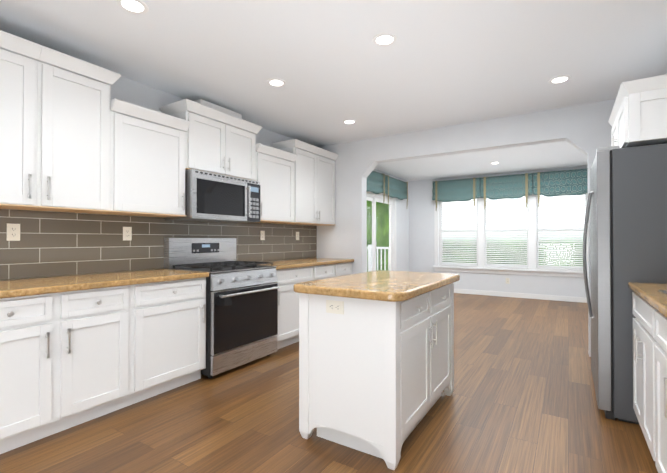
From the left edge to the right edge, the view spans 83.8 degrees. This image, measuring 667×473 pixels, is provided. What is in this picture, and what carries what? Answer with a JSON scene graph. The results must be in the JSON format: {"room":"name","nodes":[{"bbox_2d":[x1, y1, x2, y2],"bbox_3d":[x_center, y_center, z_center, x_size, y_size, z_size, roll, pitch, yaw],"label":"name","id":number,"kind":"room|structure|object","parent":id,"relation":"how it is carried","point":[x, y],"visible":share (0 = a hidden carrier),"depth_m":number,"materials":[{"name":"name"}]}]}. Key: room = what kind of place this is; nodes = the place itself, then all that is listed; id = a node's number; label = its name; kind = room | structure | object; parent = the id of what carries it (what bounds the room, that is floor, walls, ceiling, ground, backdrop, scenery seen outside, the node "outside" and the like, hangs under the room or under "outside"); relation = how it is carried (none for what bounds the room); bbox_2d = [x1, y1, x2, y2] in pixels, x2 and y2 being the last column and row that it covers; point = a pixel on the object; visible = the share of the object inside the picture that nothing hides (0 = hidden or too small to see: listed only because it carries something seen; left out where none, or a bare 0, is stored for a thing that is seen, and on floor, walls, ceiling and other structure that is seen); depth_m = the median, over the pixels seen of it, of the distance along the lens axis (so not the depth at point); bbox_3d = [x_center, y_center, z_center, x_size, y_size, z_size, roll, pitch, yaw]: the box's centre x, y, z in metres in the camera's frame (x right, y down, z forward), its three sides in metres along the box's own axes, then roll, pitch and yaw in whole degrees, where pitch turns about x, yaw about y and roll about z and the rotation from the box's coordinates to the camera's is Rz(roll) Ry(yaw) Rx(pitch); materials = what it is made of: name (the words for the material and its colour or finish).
{"room":"kitchen","nodes":[
{"label":"kitchen","id":0,"kind":"room"},
{"bbox_2d":[0,76,408,280],"bbox_3d":[-0.899,-0.062,4.677,0.120,2.570,10.140,0,-1,32],"label":"wall","id":1,"kind":"structure","parent":0,"point":[133,92],"depth_m":4.53,"materials":[{"name":"paint"}]},
{"bbox_2d":[0,34,115,213],"bbox_3d":[-2.025,-0.695,2.459,0.348,1.000,0.900,0,-1,32],"label":"upper cabinet","id":2,"kind":"object","parent":1,"relation":"attached to","point":[74,138],"depth_m":2.45,"materials":[{"name":"white paint"}]},
{"bbox_2d":[116,99,187,217],"bbox_3d":[-1.613,-0.595,3.109,0.348,0.810,0.640,0,-1,32],"label":"upper cabinet","id":3,"kind":"object","parent":1,"relation":"attached to","point":[152,148],"depth_m":3.00,"materials":[{"name":"white paint"}]},
{"bbox_2d":[0,209,316,279],"bbox_3d":[-1.701,0.061,3.283,0.008,0.474,5.408,0,-1,32],"label":"tile backsplash","id":4,"kind":"structure","parent":1,"relation":"attached to","point":[50,244],"depth_m":3.06,"materials":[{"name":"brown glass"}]},
{"bbox_2d":[7,223,19,240],"bbox_3d":[-2.172,-0.029,2.523,0.008,0.116,0.072,0,-1,32],"label":"outlet","id":5,"kind":"object","parent":4,"relation":"attached to","point":[13,232],"visible":1,"depth_m":2.52,"materials":[{"name":"beige plastic"}]},
{"bbox_2d":[123,227,131,239],"bbox_3d":[-1.760,-0.024,3.174,0.008,0.116,0.072,0,-1,32],"label":"outlet","id":6,"kind":"object","parent":4,"relation":"attached to","point":[127,233],"visible":1,"depth_m":3.17,"materials":[{"name":"beige plastic"}]},
{"bbox_2d":[260,231,264,239],"bbox_3d":[-0.873,-0.013,4.577,0.008,0.116,0.072,0,-1,32],"label":"outlet","id":7,"kind":"object","parent":4,"relation":"attached to","point":[262,235],"visible":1,"depth_m":4.57,"materials":[{"name":"beige plastic"}]},
{"bbox_2d":[160,102,259,181],"bbox_3d":[-1.210,-0.895,3.750,0.348,0.580,0.870,0,-1,32],"label":"upper cabinet","id":8,"kind":"object","parent":1,"relation":"attached to","point":[218,143],"depth_m":3.59,"materials":[{"name":"white paint"}]},
{"bbox_2d":[165,169,259,222],"bbox_3d":[-1.157,-0.372,3.712,0.454,0.435,0.854,0,-1,32],"label":"microwave","id":9,"kind":"object","parent":8,"relation":"attached to","point":[211,197],"visible":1,"depth_m":3.52,"materials":[{"name":"silver metal"}]},
{"bbox_2d":[260,146,295,221],"bbox_3d":[-0.801,-0.584,4.394,0.348,0.810,0.660,0,-1,32],"label":"upper cabinet","id":10,"kind":"object","parent":1,"relation":"attached to","point":[277,167],"depth_m":4.31,"materials":[{"name":"white paint"}]},
{"bbox_2d":[272,139,335,225],"bbox_3d":[-0.368,-0.674,5.078,0.348,1.000,0.958,0,-1,32],"label":"upper cabinet","id":11,"kind":"object","parent":1,"relation":"attached to","point":[315,168],"depth_m":4.92,"materials":[{"name":"white paint"}]},
{"bbox_2d":[367,192,395,270],"bbox_3d":[0.814,0.177,7.348,0.117,2.135,1.920,0,-1,32],"label":"door frame","id":12,"kind":"structure","parent":1,"relation":"attached to","point":[373,198],"depth_m":7.74,"materials":[{"name":"white wood"}]},
{"bbox_2d":[367,171,407,205],"bbox_3d":[0.996,-0.925,7.431,0.138,0.620,2.470,0,-1,32],"label":"valance","id":13,"kind":"object","parent":1,"relation":"attached to","point":[379,183],"visible":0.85,"depth_m":7.48,"materials":[{"name":"fabric"}]},
{"bbox_2d":[0,293,657,472],"bbox_3d":[0.914,1.244,3.520,4.410,0.060,10.140,0,-1,32],"label":"floor","id":14,"kind":"structure","parent":0,"point":[521,398],"depth_m":2.38,"materials":[{"name":"wood"}]},
{"bbox_2d":[0,285,135,453],"bbox_3d":[-1.907,0.769,2.373,0.628,0.870,0.900,0,-1,32],"label":"base cabinet","id":15,"kind":"object","parent":14,"relation":"on","point":[69,359],"depth_m":2.24,"materials":[{"name":"white paint"}]},
{"bbox_2d":[136,277,205,402],"bbox_3d":[-1.495,0.775,3.024,0.628,0.870,0.640,0,-1,32],"label":"base cabinet","id":16,"kind":"object","parent":14,"relation":"on","point":[171,315],"depth_m":2.84,"materials":[{"name":"white paint"}]},
{"bbox_2d":[164,238,278,378],"bbox_3d":[-1.047,0.614,3.611,0.739,1.200,0.822,0,-1,32],"label":"range","id":17,"kind":"object","parent":14,"relation":"on","point":[241,312],"visible":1,"depth_m":3.44,"materials":[{"name":"silver metal"}]},
{"bbox_2d":[276,266,315,349],"bbox_3d":[-0.691,0.785,4.296,0.628,0.870,0.710,0,-1,32],"label":"base cabinet","id":18,"kind":"object","parent":14,"relation":"on","point":[288,300],"depth_m":4.06,"materials":[{"name":"white paint"}]},
{"bbox_2d":[316,264,335,279],"bbox_3d":[-0.373,0.789,4.798,0.628,0.870,0.480,0,-1,32],"label":"base cabinet","id":19,"kind":"object","parent":14,"relation":"on","point":[322,271],"depth_m":4.66,"materials":[{"name":"white paint"}]},
{"bbox_2d":[336,262,351,276],"bbox_3d":[-0.119,0.792,5.199,0.628,0.870,0.468,0,-1,32],"label":"base cabinet","id":20,"kind":"object","parent":14,"relation":"on","point":[342,269],"depth_m":5.03,"materials":[{"name":"white paint"}]},
{"bbox_2d":[0,258,353,298],"bbox_3d":[-1.427,0.319,3.108,0.656,0.041,5.408,0,-1,32],"label":"countertop","id":21,"kind":"structure","parent":20,"relation":"on","point":[25,287],"depth_m":2.60,"materials":[{"name":"stone"}]},
{"bbox_2d":[299,283,453,469],"bbox_3d":[0.371,0.771,2.527,0.648,0.869,1.135,0,-1,32],"label":"kitchen island","id":22,"kind":"object","parent":14,"relation":"on","point":[376,378],"visible":0.98,"depth_m":2.08,"materials":[{"name":"white paint"}]},
{"bbox_2d":[326,300,343,314],"bbox_3d":[0.007,0.397,2.092,0.116,0.072,0.008,0,-1,32],"label":"outlet","id":23,"kind":"object","parent":22,"relation":"attached to","point":[335,307],"visible":1,"depth_m":2.09,"materials":[{"name":"beige plastic"}]},
{"bbox_2d":[294,270,459,301],"bbox_3d":[0.364,0.311,2.556,0.718,0.047,1.250,0,-1,32],"label":"island countertop","id":24,"kind":"structure","parent":22,"relation":"on","point":[388,285],"depth_m":2.21,"materials":[{"name":"stone"}]},
{"bbox_2d":[583,144,666,424],"bbox_3d":[2.317,0.307,2.670,0.873,1.800,0.910,0,-1,32],"label":"refrigerator","id":25,"kind":"object","parent":14,"relation":"on","point":[626,207],"visible":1,"depth_m":2.42,"materials":[{"name":"grey metal"}]},
{"bbox_2d":[632,292,647,444],"bbox_3d":[1.985,0.766,1.908,0.628,0.870,0.714,0,-1,32],"label":"base cabinet","id":26,"kind":"object","parent":14,"relation":"on","point":[640,307],"depth_m":2.08,"materials":[{"name":"white paint"}]},
{"bbox_2d":[628,282,666,317],"bbox_3d":[1.042,0.297,0.438,0.648,0.041,4.214,0,-1,32],"label":"countertop","id":27,"kind":"structure","parent":26,"relation":"on","point":[652,295],"depth_m":1.90,"materials":[{"name":"stone"}]},
{"bbox_2d":[648,304,666,472],"bbox_3d":[1.554,0.760,1.226,0.628,0.870,0.900,0,-1,32],"label":"base cabinet","id":28,"kind":"object","parent":14,"relation":"on","point":[650,365],"depth_m":1.71,"materials":[{"name":"white paint"}]},
{"bbox_2d":[0,0,666,180],"bbox_3d":[0.914,-1.396,3.541,4.410,0.080,10.140,0,-1,32],"label":"ceiling","id":29,"kind":"structure","parent":0,"point":[440,63],"depth_m":2.81,"materials":[{"name":"white paint"}]},
{"bbox_2d":[116,0,148,13],"bbox_3d":[-1.185,-1.363,2.194,0.170,0.006,0.170,0,-1,32],"label":"recessed light","id":30,"kind":"object","parent":29,"relation":"in","point":[136,6],"visible":1,"depth_m":2.20,"materials":[{"name":"white"}]},
{"bbox_2d":[267,78,285,86],"bbox_3d":[-0.501,-1.355,3.276,0.170,0.006,0.170,0,-1,32],"label":"recessed light","id":31,"kind":"object","parent":29,"relation":"in","point":[276,82],"visible":1,"depth_m":3.26,"materials":[{"name":"white"}]},
{"bbox_2d":[342,119,356,123],"bbox_3d":[0.188,-1.346,4.366,0.170,0.006,0.170,0,-1,32],"label":"recessed light","id":32,"kind":"object","parent":29,"relation":"in","point":[349,121],"visible":0.92,"depth_m":4.34,"materials":[{"name":"white"}]},
{"bbox_2d":[372,32,396,45],"bbox_3d":[0.353,-1.360,2.570,0.170,0.006,0.170,0,-1,32],"label":"recessed light","id":33,"kind":"object","parent":29,"relation":"in","point":[386,39],"visible":1,"depth_m":2.56,"materials":[{"name":"white"}]},
{"bbox_2d":[548,75,570,83],"bbox_3d":[1.956,-1.355,3.213,0.170,0.006,0.170,0,-1,32],"label":"recessed light","id":34,"kind":"object","parent":29,"relation":"in","point":[558,79],"visible":0.92,"depth_m":3.20,"materials":[{"name":"white"}]},
{"bbox_2d":[317,99,615,356],"bbox_3d":[1.542,-0.063,4.523,4.170,2.570,0.150,0,-1,32],"label":"wall","id":35,"kind":"structure","parent":0,"point":[585,129],"depth_m":4.61,"materials":[{"name":"paint"}]},
{"bbox_2d":[409,166,586,297],"bbox_3d":[3.592,-0.037,7.764,4.170,2.570,0.120,0,-1,32],"label":"wall","id":36,"kind":"structure","parent":0,"point":[421,230],"depth_m":8.15,"materials":[{"name":"paint"}]},
{"bbox_2d":[432,168,587,210],"bbox_3d":[3.549,-0.914,7.619,3.061,0.681,0.138,0,-1,32],"label":"valance","id":37,"kind":"object","parent":36,"relation":"attached to","point":[558,183],"visible":0.98,"depth_m":7.51,"materials":[{"name":"fabric"}]},
{"bbox_2d":[433,193,587,277],"bbox_3d":[3.602,-0.118,7.715,3.080,1.790,0.155,0,-1,32],"label":"window","id":38,"kind":"structure","parent":36,"relation":"in","point":[532,242],"depth_m":7.68,"materials":[{"name":"white"}]},
{"bbox_2d":[440,198,477,266],"bbox_3d":[2.767,-0.081,8.211,0.799,1.470,0.042,0,-1,32],"label":"window blinds","id":39,"kind":"object","parent":38,"relation":"attached to","point":[471,219],"depth_m":8.20,"materials":[{"name":"plastic"}]},
{"bbox_2d":[484,196,528,268],"bbox_3d":[3.572,-0.079,7.702,0.830,1.458,0.042,0,-1,32],"label":"window blinds","id":40,"kind":"object","parent":38,"relation":"attached to","point":[517,207],"depth_m":7.69,"materials":[{"name":"plastic"}]},
{"bbox_2d":[537,194,586,270],"bbox_3d":[4.399,-0.083,7.178,0.810,1.458,0.042,0,-1,32],"label":"window blinds","id":41,"kind":"object","parent":38,"relation":"attached to","point":[548,221],"depth_m":7.18,"materials":[{"name":"plastic"}]},
{"bbox_2d":[454,289,586,302],"bbox_3d":[3.556,1.199,7.697,4.170,0.095,0.016,0,-1,32],"label":"baseboard","id":42,"kind":"structure","parent":36,"relation":"attached to","point":[532,296],"depth_m":7.51,"materials":[{"name":"white wood"}]},
{"label":"outside","id":43,"kind":"structure","parent":0,"visible":0},
{"bbox_2d":[367,195,584,271],"bbox_3d":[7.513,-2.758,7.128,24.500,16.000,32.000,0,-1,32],"label":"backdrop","id":44,"kind":"structure","parent":43,"point":[379,212],"depth_m":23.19,"materials":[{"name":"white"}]},
{"bbox_3d":[2.727,-0.080,2.384,0.120,2.570,10.140,0,-1,32],"label":"wall","id":45,"kind":"structure","parent":0,"visible":0},
{"bbox_2d":[608,74,666,147],"bbox_3d":[2.385,-0.799,2.612,0.685,0.380,0.949,0,-1,32],"label":"upper cabinet","id":46,"kind":"object","parent":45,"relation":"attached to","point":[638,116],"visible":0.65,"depth_m":2.37,"materials":[{"name":"white paint"}]},
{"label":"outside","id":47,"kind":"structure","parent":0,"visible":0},
{"bbox_2d":[367,245,388,271],"bbox_3d":[-0.772,0.819,7.962,3.175,1.220,6.600,0,-1,32],"label":"deck railing","id":48,"kind":"object","parent":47,"point":[370,256],"depth_m":10.46,"materials":[{"name":"white wood"}]}
]}

